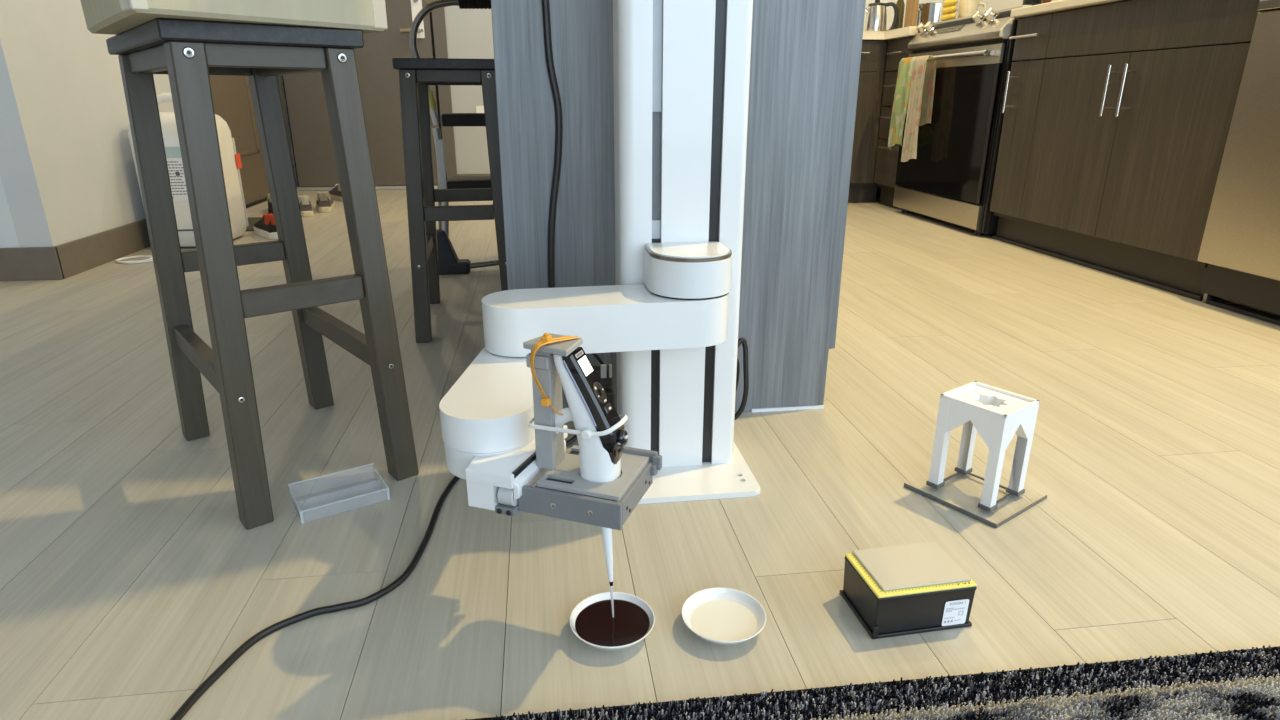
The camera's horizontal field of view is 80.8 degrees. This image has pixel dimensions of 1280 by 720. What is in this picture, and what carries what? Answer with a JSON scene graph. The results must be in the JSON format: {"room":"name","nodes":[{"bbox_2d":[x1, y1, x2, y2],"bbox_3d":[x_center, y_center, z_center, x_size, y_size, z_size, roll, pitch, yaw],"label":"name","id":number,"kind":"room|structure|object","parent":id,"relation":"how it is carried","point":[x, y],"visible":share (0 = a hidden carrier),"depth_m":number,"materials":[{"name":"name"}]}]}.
{"room":"kitchen","nodes":[
{"label":"kitchen","id":0,"kind":"room"},
{"bbox_2d":[0,176,19,247],"bbox_3d":[-2.825,-1.474,2.002,1.620,2.600,0.100,-2,19,-7],"label":"wall","id":1,"kind":"structure","parent":0,"point":[8,237],"depth_m":2.42,"materials":[{"name":"paint"}]},
{"bbox_2d":[0,247,63,280],"bbox_3d":[-2.763,-0.281,2.362,1.731,0.108,0.011,-2,19,-7],"label":"baseboard","id":2,"kind":"structure","parent":1,"relation":"attached to","point":[21,263],"depth_m":2.45,"materials":[{"name":"brown wood"}]},
{"bbox_2d":[0,0,296,246],"bbox_3d":[-2.139,-1.922,3.297,0.100,2.600,2.637,-2,19,-7],"label":"wall","id":3,"kind":"structure","parent":0,"point":[68,173],"depth_m":2.53,"materials":[{"name":"beige paint"}]},
{"bbox_2d":[54,219,149,278],"bbox_3d":[-1.982,-0.492,2.974,0.012,0.108,1.088,-2,19,-7],"label":"baseboard","id":4,"kind":"structure","parent":3,"relation":"attached to","point":[83,254],"depth_m":2.71,"materials":[{"name":"brown wood"}]},
{"bbox_2d":[209,75,269,204],"bbox_3d":[-2.199,-1.828,3.794,0.047,2.082,1.270,-2,19,-7],"label":"door","id":5,"kind":"structure","parent":3,"relation":"in","point":[231,95],"depth_m":4.19,"materials":[{"name":"brown paint"}]},
{"bbox_2d":[246,199,266,207],"bbox_3d":[-2.162,-0.842,4.140,0.010,0.008,1.270,-2,19,-7],"label":"trim","id":6,"kind":"structure","parent":3,"relation":"attached to","point":[259,202],"depth_m":4.26,"materials":[{"name":"black"}]},
{"bbox_2d":[280,6,493,186],"bbox_3d":[-0.916,-2.425,4.754,2.930,2.600,0.100,-2,19,-7],"label":"wall","id":7,"kind":"structure","parent":0,"point":[469,32],"depth_m":4.88,"materials":[{"name":"paint"}]},
{"bbox_2d":[283,0,438,186],"bbox_3d":[-1.778,-2.126,4.648,0.928,2.058,0.106,-2,19,-7],"label":"door","id":8,"kind":"structure","parent":7,"relation":"in","point":[316,166],"depth_m":4.82,"materials":[{"name":"beige paint"}]},
{"bbox_2d":[282,11,441,186],"bbox_3d":[-1.784,-2.140,4.695,0.959,2.100,0.028,-2,19,-7],"label":"trim","id":9,"kind":"structure","parent":7,"relation":"attached to","point":[431,11],"depth_m":4.84,"materials":[{"name":"brown wood"}]},
{"bbox_2d":[296,185,437,190],"bbox_3d":[-1.782,-1.146,5.000,0.964,0.020,0.110,-2,19,-7],"label":"trim","id":10,"kind":"structure","parent":7,"relation":"attached to","point":[396,187],"depth_m":4.96,"materials":[{"name":"metal"}]},
{"bbox_2d":[432,7,456,179],"bbox_3d":[-1.269,-2.167,4.741,0.076,2.120,0.070,-2,19,-7],"label":"trim","id":11,"kind":"structure","parent":7,"relation":"attached to","point":[438,15],"depth_m":4.87,"materials":[{"name":"beige paint"}]},
{"bbox_2d":[457,174,489,175],"bbox_3d":[-0.393,-1.243,5.175,1.690,0.090,0.012,-2,19,-7],"label":"baseboard","id":12,"kind":"structure","parent":7,"relation":"attached to","point":[457,174],"depth_m":5.07,"materials":[{"name":"beige wood"}]},
{"bbox_2d":[476,106,483,112],"bbox_3d":[-1.042,-1.637,4.952,0.070,0.070,0.006,-2,19,-7],"label":"outlet plate","id":13,"kind":"object","parent":7,"relation":"attached to","point":[479,109],"visible":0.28,"depth_m":4.95,"materials":[{"name":"plastic"}]},
{"bbox_2d":[0,190,1279,719],"bbox_3d":[-0.554,-0.044,1.995,6.000,0.100,9.113,-2,19,-7],"label":"floor","id":14,"kind":"structure","parent":0,"point":[130,570],"depth_m":1.06,"materials":[{"name":"wood"}]},
{"bbox_2d":[115,255,152,263],"bbox_3d":[-1.804,-0.383,2.803,0.256,0.014,0.129,-13,23,-33],"label":"cord","id":15,"kind":"object","parent":14,"relation":"on","point":[150,257],"visible":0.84,"depth_m":2.75,"materials":[{"name":"white plastic"}]},
{"bbox_2d":[128,93,248,246],"bbox_3d":[-1.823,-0.773,3.047,0.277,0.582,0.345,-2,19,-7],"label":"air purifier","id":16,"kind":"object","parent":14,"relation":"on","point":[231,161],"visible":0.44,"depth_m":2.96,"materials":[{"name":"plastic"}]},
{"bbox_2d":[167,161,192,230],"bbox_3d":[-1.804,-0.633,2.917,0.120,0.266,0.004,-2,19,-7],"label":"print","id":17,"kind":"object","parent":16,"relation":"attached to","point":[180,201],"depth_m":2.92,"materials":[{"name":"grey paper"}]},
{"bbox_2d":[246,217,260,230],"bbox_3d":[-1.861,-0.646,3.572,0.350,0.008,0.400,-2,19,-7],"label":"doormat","id":18,"kind":"object","parent":14,"relation":"on","point":[251,220],"visible":0.02,"depth_m":3.59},
{"bbox_2d":[106,18,418,529],"bbox_3d":[-0.579,-0.148,1.155,0.253,0.646,0.412,-16,24,-38],"label":"bar stool","id":19,"kind":"object","parent":14,"relation":"on","point":[188,51],"visible":1,"depth_m":1.04,"materials":[{"name":"wood"}]},
{"bbox_2d":[80,0,387,34],"bbox_3d":[-0.548,-0.546,0.979,0.360,0.220,0.367,15,24,37],"label":"storage bin","id":20,"kind":"object","parent":19,"relation":"on","point":[113,17],"visible":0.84,"depth_m":0.89,"materials":[{"name":"beige plastic"}]},
{"bbox_2d":[253,214,277,239],"bbox_3d":[-1.622,-0.598,3.287,0.097,0.104,0.280,-14,24,-35],"label":"shoe","id":21,"kind":"object","parent":14,"relation":"on","point":[265,227],"visible":0.67,"depth_m":3.19,"materials":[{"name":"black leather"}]},
{"bbox_2d":[267,194,273,214],"bbox_3d":[-1.933,-0.846,4.003,0.097,0.104,0.280,-6,20,-17],"label":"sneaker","id":22,"kind":"object","parent":14,"relation":"on","point":[270,209],"visible":0.34,"depth_m":3.88,"materials":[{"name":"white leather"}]},
{"bbox_2d":[298,195,313,216],"bbox_3d":[-1.751,-0.811,3.904,0.097,0.104,0.280,-10,22,-28],"label":"sneaker","id":23,"kind":"object","parent":14,"relation":"on","point":[305,202],"visible":0.58,"depth_m":3.80,"materials":[{"name":"grey fabric"}]},
{"bbox_2d":[170,476,459,719],"bbox_3d":[-0.350,0.281,0.891,0.095,0.008,0.694,6,20,17],"label":"power cable","id":24,"kind":"object","parent":14,"relation":"on","point":[250,642],"visible":0.89,"depth_m":0.86,"materials":[{"name":"black rubber"}]},
{"bbox_2d":[316,192,334,212],"bbox_3d":[-1.703,-0.865,4.058,0.097,0.104,0.280,-7,20,-20],"label":"sneaker","id":25,"kind":"object","parent":14,"relation":"on","point":[324,203],"visible":1,"depth_m":3.95,"materials":[{"name":"white leather"}]},
{"bbox_2d":[329,184,342,201],"bbox_3d":[-1.781,-1.005,4.464,0.097,0.104,0.280,-14,24,-35],"label":"sneaker","id":26,"kind":"object","parent":14,"relation":"on","point":[335,193],"visible":0.39,"depth_m":4.42,"materials":[{"name":"white leather"}]},
{"bbox_2d":[392,58,507,342],"bbox_3d":[-0.461,-0.420,1.941,0.253,0.646,0.412,-4,19,-10],"label":"bar stool","id":27,"kind":"object","parent":14,"relation":"on","point":[415,74],"visible":0.86,"depth_m":1.76,"materials":[{"name":"wood"}]},
{"bbox_2d":[410,0,498,274],"bbox_3d":[-0.572,-0.735,2.510,0.313,0.869,0.190,-2,19,-7],"label":"step ladder","id":28,"kind":"object","parent":14,"relation":"on","point":[449,262],"visible":0.79,"depth_m":2.46,"materials":[{"name":"grey metal"}]},
{"bbox_2d":[439,0,759,529],"bbox_3d":[-0.033,-0.302,0.918,0.335,1.092,0.616,10,22,28],"label":"robot arm","id":29,"kind":"object","parent":14,"relation":"on","point":[670,317],"visible":0.94,"depth_m":1.01,"materials":[{"name":"white metal"}]},
{"bbox_2d":[530,333,578,415],"bbox_3d":[-0.087,0.014,0.760,0.054,0.090,0.016,-15,24,-38],"label":"tie","id":30,"kind":"object","parent":29,"relation":"hanging from","point":[545,339],"visible":1,"depth_m":0.75,"materials":[{"name":"orange plastic"}]},
{"bbox_2d":[528,414,627,439],"bbox_3d":[-0.065,0.062,0.779,0.106,0.020,0.048,8,21,23],"label":"tie","id":31,"kind":"object","parent":29,"relation":"attached to","point":[586,434],"visible":0.71,"depth_m":0.76,"materials":[{"name":"white plastic"}]},
{"bbox_2d":[566,353,613,445],"bbox_3d":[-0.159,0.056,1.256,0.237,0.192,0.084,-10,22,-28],"label":"plug","id":32,"kind":"object","parent":29,"relation":"attached to","point":[604,372],"visible":0.3,"depth_m":1.27,"materials":[{"name":"black plastic"}]},
{"bbox_2d":[553,347,627,616],"bbox_3d":[-0.055,0.140,0.803,0.091,0.316,0.040,7,20,18],"label":"pipette","id":33,"kind":"object","parent":29,"relation":"hanging from","point":[590,405],"visible":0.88,"depth_m":0.76,"materials":[{"name":"white plastic"}]},
{"bbox_2d":[734,338,748,420],"bbox_3d":[0.152,0.037,1.321,0.076,0.156,0.031,-5,20,-15],"label":"cable","id":34,"kind":"object","parent":29,"relation":"attached to","point":[743,341],"visible":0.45,"depth_m":1.32,"materials":[{"name":"black rubber"}]},
{"bbox_2d":[570,592,654,649],"bbox_3d":[-0.030,0.294,0.834,0.094,0.019,0.094,-2,19,-7],"label":"dish","id":35,"kind":"object","parent":14,"relation":"on","point":[645,606],"visible":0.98,"depth_m":0.85,"materials":[{"name":"white ceramic"}]},
{"bbox_2d":[575,599,649,646],"bbox_3d":[-0.030,0.295,0.835,0.082,0.008,0.082,-2,19,-7],"label":"liquid","id":36,"kind":"object","parent":35,"relation":"in","point":[595,624],"visible":0.99,"depth_m":0.83,"materials":[{"name":"brown liquid"}]},
{"bbox_2d":[491,0,865,411],"bbox_3d":[-0.023,-0.582,2.051,0.633,0.880,1.673,-2,19,-7],"label":"kitchen island","id":37,"kind":"object","parent":14,"relation":"on","point":[805,60],"visible":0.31,"depth_m":1.26,"materials":[{"name":"laminate"}]},
{"bbox_3d":[-0.174,-1.009,1.884,0.928,0.034,1.730,-2,19,-7],"label":"island countertop","id":38,"kind":"structure","parent":37,"relation":"on","visible":0},
{"bbox_2d":[541,0,562,287],"bbox_3d":[-0.106,-0.292,1.217,0.109,0.882,0.024,10,21,26],"label":"hanging cable","id":39,"kind":"object","parent":38,"relation":"hanging from","point":[545,3],"visible":0.66,"depth_m":1.21,"materials":[{"name":"black rubber"}]},
{"bbox_2d":[681,588,766,644],"bbox_3d":[0.093,0.291,0.842,0.094,0.019,0.094,-2,19,-7],"label":"dish","id":40,"kind":"object","parent":14,"relation":"on","point":[698,598],"visible":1,"depth_m":0.86,"materials":[{"name":"white ceramic"}]},
{"bbox_2d":[690,600,756,640],"bbox_3d":[0.093,0.294,0.843,0.074,0.004,0.074,-2,19,-7],"label":"liquid","id":41,"kind":"object","parent":40,"relation":"in","point":[721,620],"visible":1,"depth_m":0.84,"materials":[{"name":"beige liquid"}]},
{"bbox_2d":[848,41,887,202],"bbox_3d":[1.277,-1.397,4.437,1.230,0.862,0.664,-2,19,-7],"label":"base cabinet","id":42,"kind":"object","parent":14,"relation":"on","point":[862,187],"visible":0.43,"depth_m":4.15,"materials":[{"name":"brown laminate"}]},
{"bbox_2d":[862,26,917,40],"bbox_3d":[1.297,-1.782,4.163,1.235,0.041,0.940,-2,19,-7],"label":"countertop","id":43,"kind":"structure","parent":42,"relation":"on","point":[911,31],"depth_m":3.92,"materials":[{"name":"beige stone"}]},
{"bbox_2d":[863,0,897,30],"bbox_3d":[1.342,-1.926,4.228,0.176,0.188,0.128,13,23,33],"label":"kettle","id":44,"kind":"object","parent":43,"relation":"on","point":[876,13],"visible":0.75,"depth_m":4.20,"materials":[{"name":"metal"}]},
{"bbox_2d":[894,0,904,28],"bbox_3d":[1.470,-1.976,4.261,0.052,0.260,0.052,-2,19,-7],"label":"bottle","id":45,"kind":"object","parent":43,"relation":"on","point":[900,4],"visible":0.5,"depth_m":4.25,"materials":[{"name":"green glass"}]},
{"bbox_2d":[904,0,918,26],"bbox_3d":[1.470,-1.924,4.060,0.025,0.294,0.110,-2,19,-7],"label":"cutting board","id":46,"kind":"object","parent":43,"relation":"on","point":[911,10],"visible":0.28,"depth_m":4.05,"materials":[{"name":"brown wood"}]},
{"bbox_2d":[916,2,958,25],"bbox_3d":[1.635,-1.893,4.185,0.245,0.154,0.216,12,22,30],"label":"cooking pot","id":47,"kind":"object","parent":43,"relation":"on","point":[932,12],"visible":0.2,"depth_m":4.09,"materials":[{"name":"metal"}]},
{"bbox_2d":[465,645,1279,719],"bbox_3d":[0.959,0.511,0.217,2.470,0.013,1.301,-2,19,-6],"label":"rug","id":48,"kind":"object","parent":14,"relation":"on","point":[1243,684],"visible":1,"depth_m":0.73,"materials":[{"name":"black carpet"}]},
{"bbox_2d":[874,37,913,209],"bbox_3d":[1.625,-1.265,4.056,0.644,0.862,0.305,-2,19,-7],"label":"base cabinet","id":49,"kind":"object","parent":14,"relation":"on","point":[887,157],"visible":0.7,"depth_m":4.06,"materials":[{"name":"brown laminate"}]},
{"bbox_2d":[840,542,976,638],"bbox_3d":[0.307,0.262,0.866,0.121,0.058,0.085,-3,19,-10],"label":"tip box","id":50,"kind":"object","parent":14,"relation":"on","point":[899,590],"visible":1,"depth_m":0.83,"materials":[{"name":"black plastic"}]},
{"bbox_2d":[944,608,963,622],"bbox_3d":[0.350,0.283,0.837,0.024,0.020,0.001,-3,19,-10],"label":"label","id":51,"kind":"object","parent":50,"relation":"on","point":[949,608],"depth_m":0.84,"materials":[{"name":"white paper"}]},
{"bbox_2d":[893,4,1037,235],"bbox_3d":[1.680,-1.103,3.503,0.686,0.918,0.835,-2,19,-7],"label":"stove","id":52,"kind":"object","parent":14,"relation":"on","point":[950,179],"visible":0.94,"depth_m":3.31,"materials":[{"name":"silver metal"}]},
{"bbox_2d":[888,57,916,146],"bbox_3d":[1.302,-1.262,3.700,0.102,0.421,0.150,-2,19,-7],"label":"dish towel","id":53,"kind":"object","parent":52,"relation":"hanging from","point":[904,77],"visible":0.73,"depth_m":3.68,"materials":[{"name":"green fabric"}]},
{"bbox_2d":[901,55,936,161],"bbox_3d":[1.324,-1.187,3.574,0.069,0.483,0.150,-2,19,-7],"label":"dish towel","id":54,"kind":"object","parent":52,"relation":"hanging from","point":[920,103],"visible":0.98,"depth_m":3.56,"materials":[{"name":"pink fabric"}]},
{"bbox_2d":[941,13,955,20],"bbox_3d":[1.490,-1.658,3.645,0.038,0.040,0.112,-2,19,-7],"label":"banana","id":55,"kind":"object","parent":52,"relation":"on","point":[952,15],"visible":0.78,"depth_m":3.61,"materials":[{"name":"yellow food"}]},
{"bbox_2d":[942,6,956,14],"bbox_3d":[1.491,-1.688,3.635,0.042,0.040,0.112,-2,19,-7],"label":"banana","id":56,"kind":"object","parent":55,"relation":"on","point":[947,10],"visible":0.99,"depth_m":3.60,"materials":[{"name":"yellow food"}]},
{"bbox_2d":[943,0,957,6],"bbox_3d":[1.492,-1.719,3.625,0.045,0.041,0.113,-2,19,-7],"label":"banana","id":57,"kind":"object","parent":56,"relation":"on","point":[947,3],"visible":0.99,"depth_m":3.59,"materials":[{"name":"yellow food"}]},
{"bbox_2d":[958,0,985,17],"bbox_3d":[1.600,-1.685,3.628,0.124,0.097,0.088,-2,19,-7],"label":"mug","id":58,"kind":"object","parent":52,"relation":"on","point":[966,7],"visible":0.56,"depth_m":3.59,"materials":[{"name":"beige ceramic"}]},
{"bbox_2d":[904,381,1046,527],"bbox_3d":[0.504,0.127,1.110,0.141,0.154,0.148,-14,23,-34],"label":"stand","id":59,"kind":"object","parent":14,"relation":"on","point":[996,414],"visible":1,"depth_m":1.09,"materials":[{"name":"white plastic"}]},
{"bbox_2d":[972,394,1006,406],"bbox_3d":[0.505,0.069,1.091,0.045,0.022,0.050,-9,21,-25],"label":"socket","id":60,"kind":"object","parent":59,"relation":"attached to","point":[984,400],"depth_m":1.10,"materials":[{"name":"white plastic"}]},
{"bbox_2d":[990,0,1270,300],"bbox_3d":[1.830,-0.765,2.609,0.650,0.862,1.075,-2,19,-7],"label":"base cabinet","id":61,"kind":"object","parent":14,"relation":"on","point":[1117,119],"visible":0.96,"depth_m":2.44,"materials":[{"name":"brown wood"}]},
{"bbox_2d":[1010,0,1129,17],"bbox_3d":[1.876,-1.081,2.152,0.645,0.029,1.742,-2,19,-7],"label":"countertop","id":62,"kind":"structure","parent":61,"relation":"on","point":[1061,5],"depth_m":2.69,"materials":[{"name":"beige stone"}]},
{"bbox_2d":[1022,0,1040,5],"bbox_3d":[1.738,-1.627,3.288,0.100,0.210,0.100,-2,19,-7],"label":"canister","id":63,"kind":"object","parent":62,"relation":"on","point":[1025,2],"visible":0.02,"depth_m":3.27,"materials":[{"name":"black ceramic"}]},
{"bbox_2d":[1041,0,1051,3],"bbox_3d":[1.719,-1.588,3.128,0.064,0.240,0.064,-2,19,-7],"label":"bottle","id":64,"kind":"object","parent":62,"relation":"on","point":[1042,1],"visible":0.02,"depth_m":3.14,"materials":[{"name":"orange glass"}]},
{"bbox_2d":[1198,0,1279,325],"bbox_3d":[1.948,-0.481,1.791,0.632,0.860,0.658,-2,19,-7],"label":"dishwasher","id":65,"kind":"object","parent":14,"relation":"on","point":[1240,245],"visible":1,"depth_m":1.98,"materials":[{"name":"silver metal"}]},
{"bbox_2d":[863,0,942,189],"bbox_3d":[1.285,-2.346,4.524,1.370,2.600,0.100,-2,19,-7],"label":"wall","id":66,"kind":"structure","parent":0,"point":[890,11],"depth_m":4.59,"materials":[{"name":"paint"}]},
{"bbox_2d":[943,0,1022,18],"bbox_3d":[2.205,-1.631,2.455,0.120,2.600,4.480,-2,19,-7],"label":"wall","id":67,"kind":"structure","parent":0,"point":[996,5],"depth_m":4.07,"materials":[{"name":"beige paint"}]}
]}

